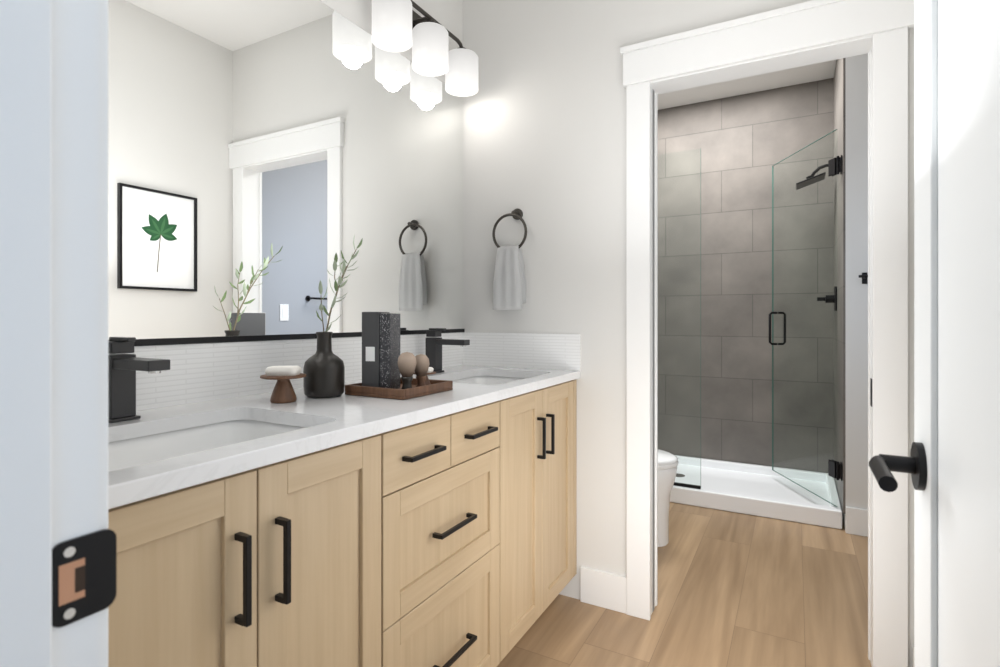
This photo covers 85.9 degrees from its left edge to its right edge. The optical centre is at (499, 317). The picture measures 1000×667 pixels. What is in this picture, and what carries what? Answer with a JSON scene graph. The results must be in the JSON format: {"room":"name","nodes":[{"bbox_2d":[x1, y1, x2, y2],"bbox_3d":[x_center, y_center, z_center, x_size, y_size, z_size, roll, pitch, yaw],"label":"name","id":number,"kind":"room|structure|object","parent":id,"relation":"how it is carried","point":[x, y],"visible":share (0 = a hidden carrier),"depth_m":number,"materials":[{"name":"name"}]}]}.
{"room":"bathroom","nodes":[
{"label":"bathroom","id":0,"kind":"room"},
{"bbox_2d":[319,0,461,83],"bbox_3d":[-0.148,-0.235,2.637,0.120,2.770,4.301,0,0,29],"label":"wall","id":1,"kind":"structure","parent":0,"point":[447,14],"depth_m":2.21,"materials":[{"name":"paint"}]},
{"bbox_2d":[108,0,464,345],"bbox_3d":[-0.607,-0.475,1.663,0.012,1.080,1.824,0,0,29],"label":"mirror","id":2,"kind":"object","parent":1,"relation":"attached to","point":[268,160],"visible":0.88,"depth_m":1.56,"materials":[{"name":"silver metal"}]},
{"bbox_2d":[121,332,462,410],"bbox_3d":[-0.614,0.140,1.656,0.008,0.150,1.849,0,0,29],"label":"tile splash left","id":3,"kind":"structure","parent":1,"relation":"attached to","point":[201,372],"depth_m":1.45,"materials":[{"name":"tile"}]},
{"bbox_2d":[372,0,477,96],"bbox_3d":[-0.283,-1.092,2.090,0.169,0.250,0.590,0,0,29],"label":"sconce","id":4,"kind":"object","parent":1,"relation":"attached to","point":[399,25],"visible":1,"depth_m":2.02,"materials":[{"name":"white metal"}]},
{"bbox_2d":[497,502,871,666],"bbox_3d":[0.447,1.200,1.363,2.450,0.100,6.020,0,0,29],"label":"floor","id":5,"kind":"structure","parent":0,"point":[735,589],"depth_m":2.11,"materials":[{"name":"brown wood"}]},
{"bbox_2d":[108,380,576,666],"bbox_3d":[-0.360,0.698,1.515,0.583,0.905,1.843,0,0,29],"label":"bathroom vanity","id":6,"kind":"object","parent":5,"relation":"on","point":[449,540],"visible":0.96,"depth_m":1.13,"materials":[{"name":"brown wood"}]},
{"bbox_2d":[108,365,579,508],"bbox_3d":[-0.366,0.230,1.519,0.569,0.030,1.847,0,0,29],"label":"countertop","id":7,"kind":"structure","parent":6,"relation":"on","point":[343,418],"depth_m":1.19,"materials":[{"name":"white stone"}]},
{"bbox_2d":[108,337,169,422],"bbox_3d":[-0.751,0.127,1.103,0.185,0.174,0.060,0,0,29],"label":"faucet","id":8,"kind":"object","parent":7,"relation":"on","point":[123,369],"visible":0.81,"depth_m":1.11,"materials":[{"name":"grey metal"}]},
{"bbox_2d":[108,420,305,471],"bbox_3d":[-0.595,0.314,1.018,0.404,0.136,0.540,0,0,29],"label":"sink","id":9,"kind":"object","parent":7,"relation":"attached to","point":[128,453],"visible":0.04,"depth_m":1.19,"materials":[{"name":"white ceramic"}]},
{"bbox_2d":[260,366,305,402],"bbox_3d":[-0.555,0.169,1.378,0.110,0.090,0.110,0,0,29],"label":"stand","id":10,"kind":"object","parent":7,"relation":"on","point":[283,391],"visible":1,"depth_m":1.35,"materials":[{"name":"brown wood"}]},
{"bbox_2d":[303,235,362,397],"bbox_3d":[-0.449,-0.018,1.526,0.121,0.465,0.225,0,0,29],"label":"vase","id":11,"kind":"object","parent":7,"relation":"on","point":[324,369],"visible":1,"depth_m":1.45,"materials":[{"name":"black ceramic"}]},
{"bbox_2d":[345,377,452,399],"bbox_3d":[-0.288,0.201,1.553,0.210,0.027,0.230,0,0,29],"label":"tray","id":12,"kind":"object","parent":7,"relation":"on","point":[433,387],"visible":0.67,"depth_m":1.47,"materials":[{"name":"brown wood"}]},
{"bbox_2d":[362,312,389,386],"bbox_3d":[-0.355,0.094,1.540,0.050,0.223,0.096,0,0,7],"label":"book","id":13,"kind":"object","parent":12,"relation":"on","point":[370,349],"visible":0.71,"depth_m":1.49,"materials":[{"name":"grey paper"}]},
{"bbox_2d":[380,313,399,388],"bbox_3d":[-0.313,0.096,1.535,0.030,0.219,0.096,0,0,7],"label":"book","id":14,"kind":"object","parent":12,"relation":"on","point":[389,346],"visible":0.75,"depth_m":1.49,"materials":[{"name":"black paper"}]},
{"bbox_2d":[397,352,416,388],"bbox_3d":[-0.257,0.149,1.484,0.052,0.112,0.052,0,0,29],"label":"brush","id":15,"kind":"object","parent":12,"relation":"on","point":[406,363],"visible":0.85,"depth_m":1.47,"materials":[{"name":"brown wood"}]},
{"bbox_2d":[415,354,428,386],"bbox_3d":[-0.225,0.154,1.532,0.048,0.103,0.048,0,0,29],"label":"brush","id":16,"kind":"object","parent":12,"relation":"on","point":[422,366],"visible":0.83,"depth_m":1.52,"materials":[{"name":"brown wood"}]},
{"bbox_2d":[413,367,435,384],"bbox_3d":[-0.226,0.176,1.593,0.072,0.059,0.072,0,0,29],"label":"stand","id":17,"kind":"object","parent":12,"relation":"on","point":[429,372],"visible":0.29,"depth_m":1.58,"materials":[{"name":"brown wood"}]},
{"bbox_2d":[425,328,469,372],"bbox_3d":[-0.206,0.127,2.093,0.185,0.174,0.060,0,0,29],"label":"faucet","id":18,"kind":"object","parent":7,"relation":"on","point":[434,341],"visible":0.94,"depth_m":2.10,"materials":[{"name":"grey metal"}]},
{"bbox_2d":[451,376,525,384],"bbox_3d":[-0.051,0.314,2.008,0.404,0.136,0.540,0,0,29],"label":"sink","id":19,"kind":"object","parent":7,"relation":"attached to","point":[489,380],"visible":0.02,"depth_m":2.26,"materials":[{"name":"white ceramic"}]},
{"bbox_2d":[658,449,678,546],"bbox_3d":[0.583,0.738,2.898,0.733,0.824,0.438,0,0,29],"label":"toilet","id":20,"kind":"object","parent":5,"relation":"on","point":[668,462],"visible":0.1,"depth_m":2.70,"materials":[{"name":"white ceramic"}]},
{"bbox_2d":[670,455,841,528],"bbox_3d":[1.373,1.100,3.643,1.551,0.100,0.808,0,0,29],"label":"shower tray","id":21,"kind":"object","parent":5,"relation":"on","point":[757,490],"visible":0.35,"depth_m":3.38,"materials":[{"name":"white ceramic"}]},
{"bbox_2d":[658,151,700,488],"bbox_3d":[0.875,0.004,3.496,0.818,2.088,0.020,0,0,29],"label":"glass panel","id":22,"kind":"object","parent":21,"relation":"on","point":[687,485],"visible":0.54,"depth_m":3.35,"materials":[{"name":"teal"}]},
{"bbox_2d":[462,0,913,666],"bbox_3d":[0.759,-0.235,2.014,2.070,2.770,0.100,0,0,29],"label":"wall","id":23,"kind":"structure","parent":0,"point":[544,128],"depth_m":2.20,"materials":[{"name":"paint"}]},
{"bbox_2d":[492,209,526,309],"bbox_3d":[0.046,-0.254,2.313,0.168,0.439,0.062,0,0,29],"label":"towel ring","id":24,"kind":"object","parent":23,"relation":"attached to","point":[509,286],"visible":0.98,"depth_m":2.29,"materials":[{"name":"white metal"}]},
{"bbox_2d":[463,332,580,370],"bbox_3d":[0.080,0.140,2.325,0.564,0.150,0.008,0,0,29],"label":"backsplash","id":25,"kind":"structure","parent":23,"relation":"attached to","point":[541,351],"depth_m":2.31,"materials":[{"name":"tile"}]},
{"bbox_2d":[580,566,625,601],"bbox_3d":[0.229,1.080,2.372,0.735,0.140,0.017,0,0,29],"label":"baseboard","id":26,"kind":"structure","parent":23,"relation":"attached to","point":[603,589],"depth_m":2.13,"materials":[{"name":"paint"}]},
{"bbox_2d":[620,0,913,666],"bbox_3d":[0.908,0.051,1.927,0.924,2.197,0.160,0,0,29],"label":"door frame","id":27,"kind":"structure","parent":23,"relation":"attached to","point":[887,24],"depth_m":1.80,"materials":[{"name":"paint"}]},
{"bbox_2d":[658,60,835,109],"bbox_3d":[0.447,-1.670,1.363,2.450,0.100,6.020,0,0,29],"label":"ceiling","id":28,"kind":"structure","parent":0,"point":[785,77],"depth_m":3.73,"materials":[{"name":"paint"}]},
{"bbox_2d":[678,455,834,479],"bbox_3d":[1.602,-0.235,4.061,1.575,2.770,0.120,0,0,29],"label":"wall","id":29,"kind":"structure","parent":0,"point":[754,464],"depth_m":3.89,"materials":[{"name":"tile"}]},
{"bbox_2d":[658,78,833,472],"bbox_3d":[1.571,-0.285,4.004,1.575,2.670,0.010,0,0,29],"label":"tile","id":30,"kind":"structure","parent":29,"relation":"attached to","point":[742,144],"depth_m":3.88,"materials":[{"name":"grey tile"}]},
{"bbox_2d":[835,53,867,531],"bbox_3d":[2.252,-0.235,3.218,0.375,2.770,0.970,0,0,29],"label":"wall","id":31,"kind":"structure","parent":0,"point":[856,289],"depth_m":2.86,"materials":[{"name":"paint"}]},
{"bbox_2d":[769,129,838,506],"bbox_3d":[1.855,0.000,3.320,0.370,2.082,0.650,0,0,29],"label":"shower glass door","id":32,"kind":"structure","parent":31,"relation":"attached to","point":[833,465],"depth_m":3.38,"materials":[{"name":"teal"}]},
{"bbox_2d":[834,58,844,513],"bbox_3d":[2.051,-0.285,3.254,0.010,2.670,0.840,0,0,29],"label":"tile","id":33,"kind":"structure","parent":31,"relation":"attached to","point":[839,242],"depth_m":3.14,"materials":[{"name":"grey tile"}]},
{"bbox_2d":[796,164,827,189],"bbox_3d":[2.031,-0.925,3.460,0.220,0.143,0.170,0,0,29],"label":"shower head","id":34,"kind":"object","parent":33,"relation":"attached to","point":[820,177],"depth_m":3.45},
{"bbox_2d":[817,286,836,310],"bbox_3d":[2.068,-0.120,3.405,0.103,0.150,0.150,0,0,29],"label":"shower valve","id":35,"kind":"object","parent":33,"relation":"attached to","point":[827,298],"depth_m":3.38,"materials":[{"name":"black metal"}]},
{"bbox_2d":[839,155,841,480],"bbox_3d":[1.868,0.000,2.950,0.014,1.770,0.070,0,0,29],"label":"hinge","id":36,"kind":"object","parent":33,"relation":"attached to","point":[840,172],"visible":1,"depth_m":2.94,"materials":[{"name":"black metal"}]},
{"bbox_2d":[846,507,867,536],"bbox_3d":[2.002,1.080,2.795,0.344,0.140,0.014,0,0,29],"label":"baseboard","id":37,"kind":"structure","parent":31,"relation":"attached to","point":[856,518],"depth_m":2.85,"materials":[{"name":"paint"}]},
{"bbox_2d":[859,273,867,283],"bbox_3d":[1.915,-0.210,2.819,0.060,0.060,0.053,0,0,29],"label":"robe hook","id":38,"kind":"object","parent":31,"relation":"attached to","point":[863,276],"visible":0.9,"depth_m":2.83,"materials":[{"name":"black metal"}]},
{"bbox_3d":[-0.064,-1.268,0.216,0.760,0.705,0.140,0,0,29],"label":"wall","id":39,"kind":"structure","parent":0,"visible":0},
{"bbox_2d":[0,0,116,666],"bbox_3d":[-0.053,0.062,0.212,0.956,2.175,0.178,0,0,29],"label":"door frame","id":40,"kind":"structure","parent":39,"relation":"attached to","point":[49,275],"depth_m":0.43,"materials":[{"name":"paint"}]},
{"bbox_2d":[869,0,999,666],"bbox_3d":[0.473,0.127,0.490,0.167,2.030,0.765,0,0,29],"label":"entry door","id":41,"kind":"structure","parent":39,"relation":"in","point":[951,464],"depth_m":0.64,"materials":[{"name":"paint"}]}
]}

